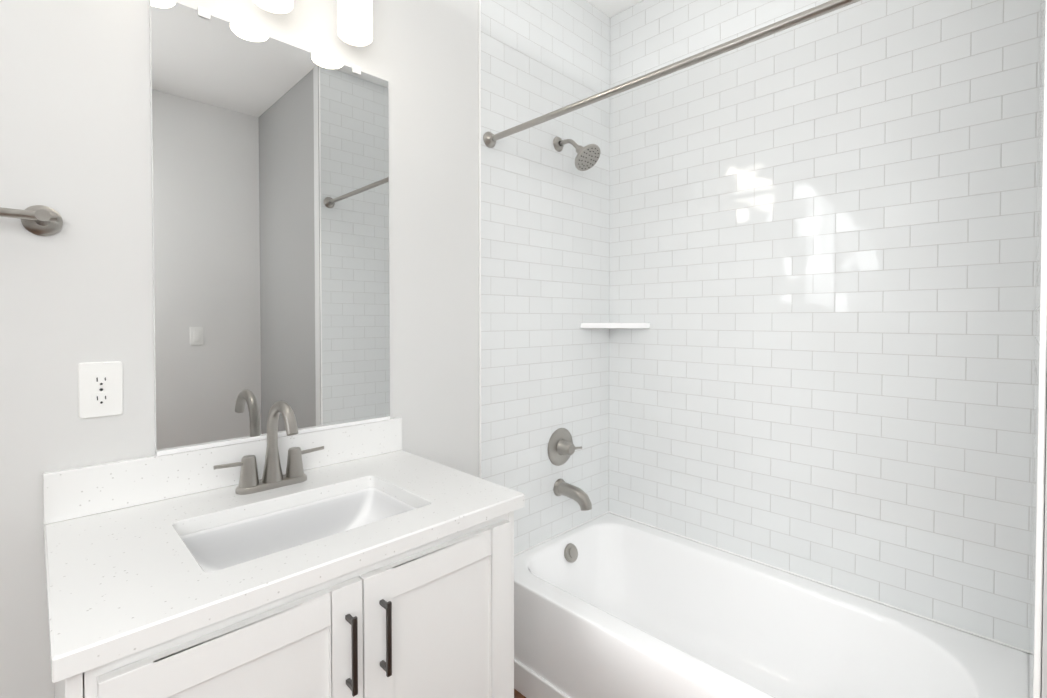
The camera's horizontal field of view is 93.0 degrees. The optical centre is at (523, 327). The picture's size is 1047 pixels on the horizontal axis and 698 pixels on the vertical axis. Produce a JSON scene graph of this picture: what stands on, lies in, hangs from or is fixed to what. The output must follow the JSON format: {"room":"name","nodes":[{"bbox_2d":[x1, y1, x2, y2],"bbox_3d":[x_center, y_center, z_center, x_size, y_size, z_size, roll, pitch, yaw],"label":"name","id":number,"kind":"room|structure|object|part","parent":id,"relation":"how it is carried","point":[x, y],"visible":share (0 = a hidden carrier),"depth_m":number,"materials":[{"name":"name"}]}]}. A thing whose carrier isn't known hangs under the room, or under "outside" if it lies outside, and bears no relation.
{"room":"bathroom","nodes":[
{"label":"bathroom","id":0,"kind":"room"},
{"bbox_2d":[0,0,478,697],"bbox_3d":[-0.984,-0.073,1.022,3.992,2.660,0.100,-1,1,-45],"label":"wall","id":1,"kind":"structure","parent":0,"point":[74,134],"depth_m":1.06,"materials":[{"name":"paint"}]},
{"bbox_2d":[0,205,62,235],"bbox_3d":[-1.142,-0.207,0.739,0.673,0.060,0.075,-1,1,-45],"label":"towel rail","id":2,"kind":"object","parent":1,"relation":"attached to","point":[40,220],"visible":1,"depth_m":0.96,"materials":[{"name":"silver metal"}]},
{"bbox_2d":[78,361,122,418],"bbox_3d":[-0.887,0.130,1.044,0.072,0.116,0.008,-1,1,-45],"label":"electrical outlet","id":3,"kind":"object","parent":1,"relation":"attached to","point":[100,389],"visible":1,"depth_m":1.04,"materials":[{"name":"white plastic"}]},
{"bbox_2d":[43,417,401,524],"bbox_3d":[-0.663,0.332,1.259,0.796,0.100,0.020,-1,1,-45],"label":"backsplash","id":4,"kind":"structure","parent":1,"relation":"attached to","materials":[{"name":"stone"}]},
{"bbox_2d":[149,0,389,455],"bbox_3d":[-0.613,-0.231,1.296,0.573,1.022,0.024,-1,1,-45],"label":"mirror","id":5,"kind":"object","parent":1,"relation":"attached to","point":[270,199],"visible":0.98,"depth_m":1.24,"materials":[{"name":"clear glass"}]},
{"bbox_2d":[253,0,372,45],"bbox_3d":[-0.615,-0.929,1.195,0.600,0.325,0.152,-1,1,-45],"label":"sconce","id":6,"kind":"object","parent":1,"relation":"attached to","point":[355,24],"visible":1,"depth_m":1.28,"materials":[{"name":"white glass"}]},
{"bbox_3d":[-0.593,-0.851,1.173,0.088,0.170,0.088,-1,1,-45],"label":"lamp shade","id":7,"kind":"part","parent":6,"relation":"part of","materials":[{"name":"white glass"}]},
{"bbox_3d":[-0.447,-0.854,1.318,0.088,0.170,0.088,-1,1,-45],"label":"lamp shade","id":8,"kind":"part","parent":6,"relation":"part of","materials":[{"name":"white glass"}]},
{"bbox_2d":[478,0,480,477],"bbox_3d":[-0.154,-0.086,1.766,0.006,2.658,0.008,-1,1,-45],"label":"trim","id":9,"kind":"structure","parent":1,"relation":"attached to","point":[479,36],"depth_m":1.76,"materials":[{"name":"white"}]},
{"bbox_2d":[481,0,609,553],"bbox_3d":[0.124,-0.277,2.039,0.780,2.287,0.008,-1,1,-45],"label":"wall tile","id":10,"kind":"structure","parent":1,"relation":"attached to","point":[545,245],"depth_m":1.99,"materials":[{"name":"white tile"}]},
{"bbox_2d":[514,511,608,555],"bbox_3d":[0.142,0.865,2.069,0.724,0.006,0.003,-1,1,-45],"label":"trim","id":11,"kind":"structure","parent":10,"relation":"attached to","point":[560,534],"depth_m":2.08,"materials":[{"name":"white"}]},
{"bbox_2d":[548,428,581,465],"bbox_3d":[0.176,0.498,2.052,0.156,0.156,0.064,-1,1,-45],"label":"shower valve","id":12,"kind":"object","parent":10,"relation":"attached to","point":[562,448],"visible":1,"depth_m":2.04,"materials":[{"name":"silver metal"}]},
{"bbox_2d":[553,479,591,510],"bbox_3d":[0.207,0.678,2.015,0.072,0.092,0.166,-1,1,-45],"label":"tub spout","id":13,"kind":"object","parent":10,"relation":"attached to","point":[580,496],"visible":1,"depth_m":2.00,"materials":[{"name":"silver metal"}]},
{"bbox_2d":[553,137,599,170],"bbox_3d":[0.211,-0.701,1.973,0.116,0.163,0.197,-1,1,-45],"label":"shower head","id":14,"kind":"object","parent":10,"relation":"attached to","point":[587,157],"visible":1,"depth_m":1.94},
{"bbox_2d":[483,0,860,147],"bbox_3d":[0.362,-0.664,1.292,0.060,0.060,1.377,-1,1,-45],"label":"shower curtain rod","id":15,"kind":"object","parent":10,"relation":"attached to","point":[490,139],"visible":0.98,"depth_m":1.24,"materials":[{"name":"silver metal"}]},
{"bbox_2d":[514,689,525,697],"bbox_3d":[-0.105,1.322,0.157,3.992,0.100,2.600,-1,1,-45],"label":"floor","id":16,"kind":"structure","parent":0,"point":[517,694],"depth_m":1.68,"materials":[{"name":"brown wood"}]},
{"bbox_2d":[43,401,524,697],"bbox_3d":[-0.466,0.714,1.066,0.796,1.083,0.584,-1,1,-45],"label":"bathroom vanity","id":17,"kind":"object","parent":16,"relation":"on","point":[370,560],"visible":1,"depth_m":0.96,"materials":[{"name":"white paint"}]},
{"bbox_3d":[-0.416,0.791,0.763,0.354,0.692,0.019,-1,1,-45],"label":"door","id":18,"kind":"part","parent":17,"relation":"part of","materials":[{"name":"white paint"}]},
{"bbox_2d":[213,401,323,494],"bbox_3d":[-0.568,0.277,1.163,0.249,0.213,0.171,-1,1,-45],"label":"faucet","id":19,"kind":"object","parent":17,"relation":"on","point":[273,482],"depth_m":1.19,"materials":[{"name":"silver metal"}]},
{"bbox_2d":[180,487,416,571],"bbox_3d":[-0.448,0.481,1.040,0.454,0.128,0.301,-1,1,-45],"label":"basin","id":20,"kind":"object","parent":17,"relation":"in","point":[223,543],"depth_m":1.14,"materials":[{"name":"ceramic"}]},
{"bbox_3d":[-0.293,0.554,0.846,0.009,0.132,0.030,-1,1,-45],"label":"handle","id":21,"kind":"part","parent":17,"relation":"part of","materials":[{"name":"grey metal"}]},
{"bbox_3d":[-0.247,0.553,0.891,0.009,0.132,0.030,-1,1,-45],"label":"handle","id":22,"kind":"part","parent":17,"relation":"part of","materials":[{"name":"grey metal"}]},
{"bbox_3d":[-0.162,0.787,1.014,0.354,0.692,0.019,-1,1,-45],"label":"door","id":23,"kind":"part","parent":17,"relation":"part of","materials":[{"name":"white paint"}]},
{"bbox_2d":[514,511,1028,697],"bbox_3d":[0.621,1.059,1.579,0.749,0.376,1.390,-1,1,-45],"label":"bathtub","id":24,"kind":"object","parent":16,"relation":"on","point":[609,605],"depth_m":1.63,"materials":[{"name":"white ceramic"}]},
{"bbox_3d":[0.882,0.870,1.834,0.003,0.006,1.378,-1,1,-45],"label":"long tub caulk trim","id":25,"kind":"part","parent":24,"relation":"part of","materials":[{"name":"white"}]},
{"bbox_2d":[580,322,649,327],"bbox_3d":[0.398,-0.009,2.157,0.215,0.024,0.215,-1,1,-45],"label":"corner shelf","id":26,"kind":"object","parent":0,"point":[614,325],"visible":1,"depth_m":2.12,"materials":[{"name":"white ceramic"}]},
{"bbox_2d":[586,0,643,17],"bbox_3d":[-0.105,-1.438,0.110,3.992,0.100,2.600,-1,1,-45],"label":"ceiling","id":27,"kind":"structure","parent":0,"point":[610,8],"depth_m":2.20,"materials":[{"name":"paint"}]},
{"bbox_2d":[1041,393,1046,696],"bbox_3d":[1.522,-0.068,0.692,0.892,2.660,1.106,-1,1,-45],"label":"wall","id":28,"kind":"structure","parent":0,"point":[1043,558],"depth_m":0.79,"materials":[{"name":"paint"}]},
{"bbox_2d":[1029,0,1045,697],"bbox_3d":[1.094,-0.260,1.049,0.778,2.287,0.008,-1,1,-45],"label":"wall tile","id":29,"kind":"structure","parent":28,"relation":"attached to","point":[1037,332],"depth_m":1.02,"materials":[{"name":"white tile"}]},
{"bbox_2d":[1033,0,1046,697],"bbox_3d":[0.815,-0.069,0.777,0.006,2.658,0.008,-1,1,-45],"label":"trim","id":30,"kind":"structure","parent":28,"relation":"attached to","point":[1040,500],"depth_m":0.78,"materials":[{"name":"white"}]},
{"bbox_2d":[1041,421,1046,697],"bbox_3d":[0.836,-0.068,0.749,0.004,2.659,0.060,-1,1,-45],"label":"trim","id":31,"kind":"structure","parent":28,"relation":"attached to","point":[1044,668],"depth_m":0.78,"materials":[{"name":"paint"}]},
{"bbox_3d":[0.925,-0.088,1.859,0.100,2.660,1.394,-1,1,-45],"label":"wall","id":32,"kind":"structure","parent":0,"visible":0},
{"bbox_2d":[609,0,1039,650],"bbox_3d":[0.889,-0.273,1.815,0.008,2.287,1.385,-1,1,-45],"label":"wall tiles","id":33,"kind":"structure","parent":32,"relation":"attached to","point":[823,254],"depth_m":1.66,"materials":[{"name":"white tile"}]}
]}

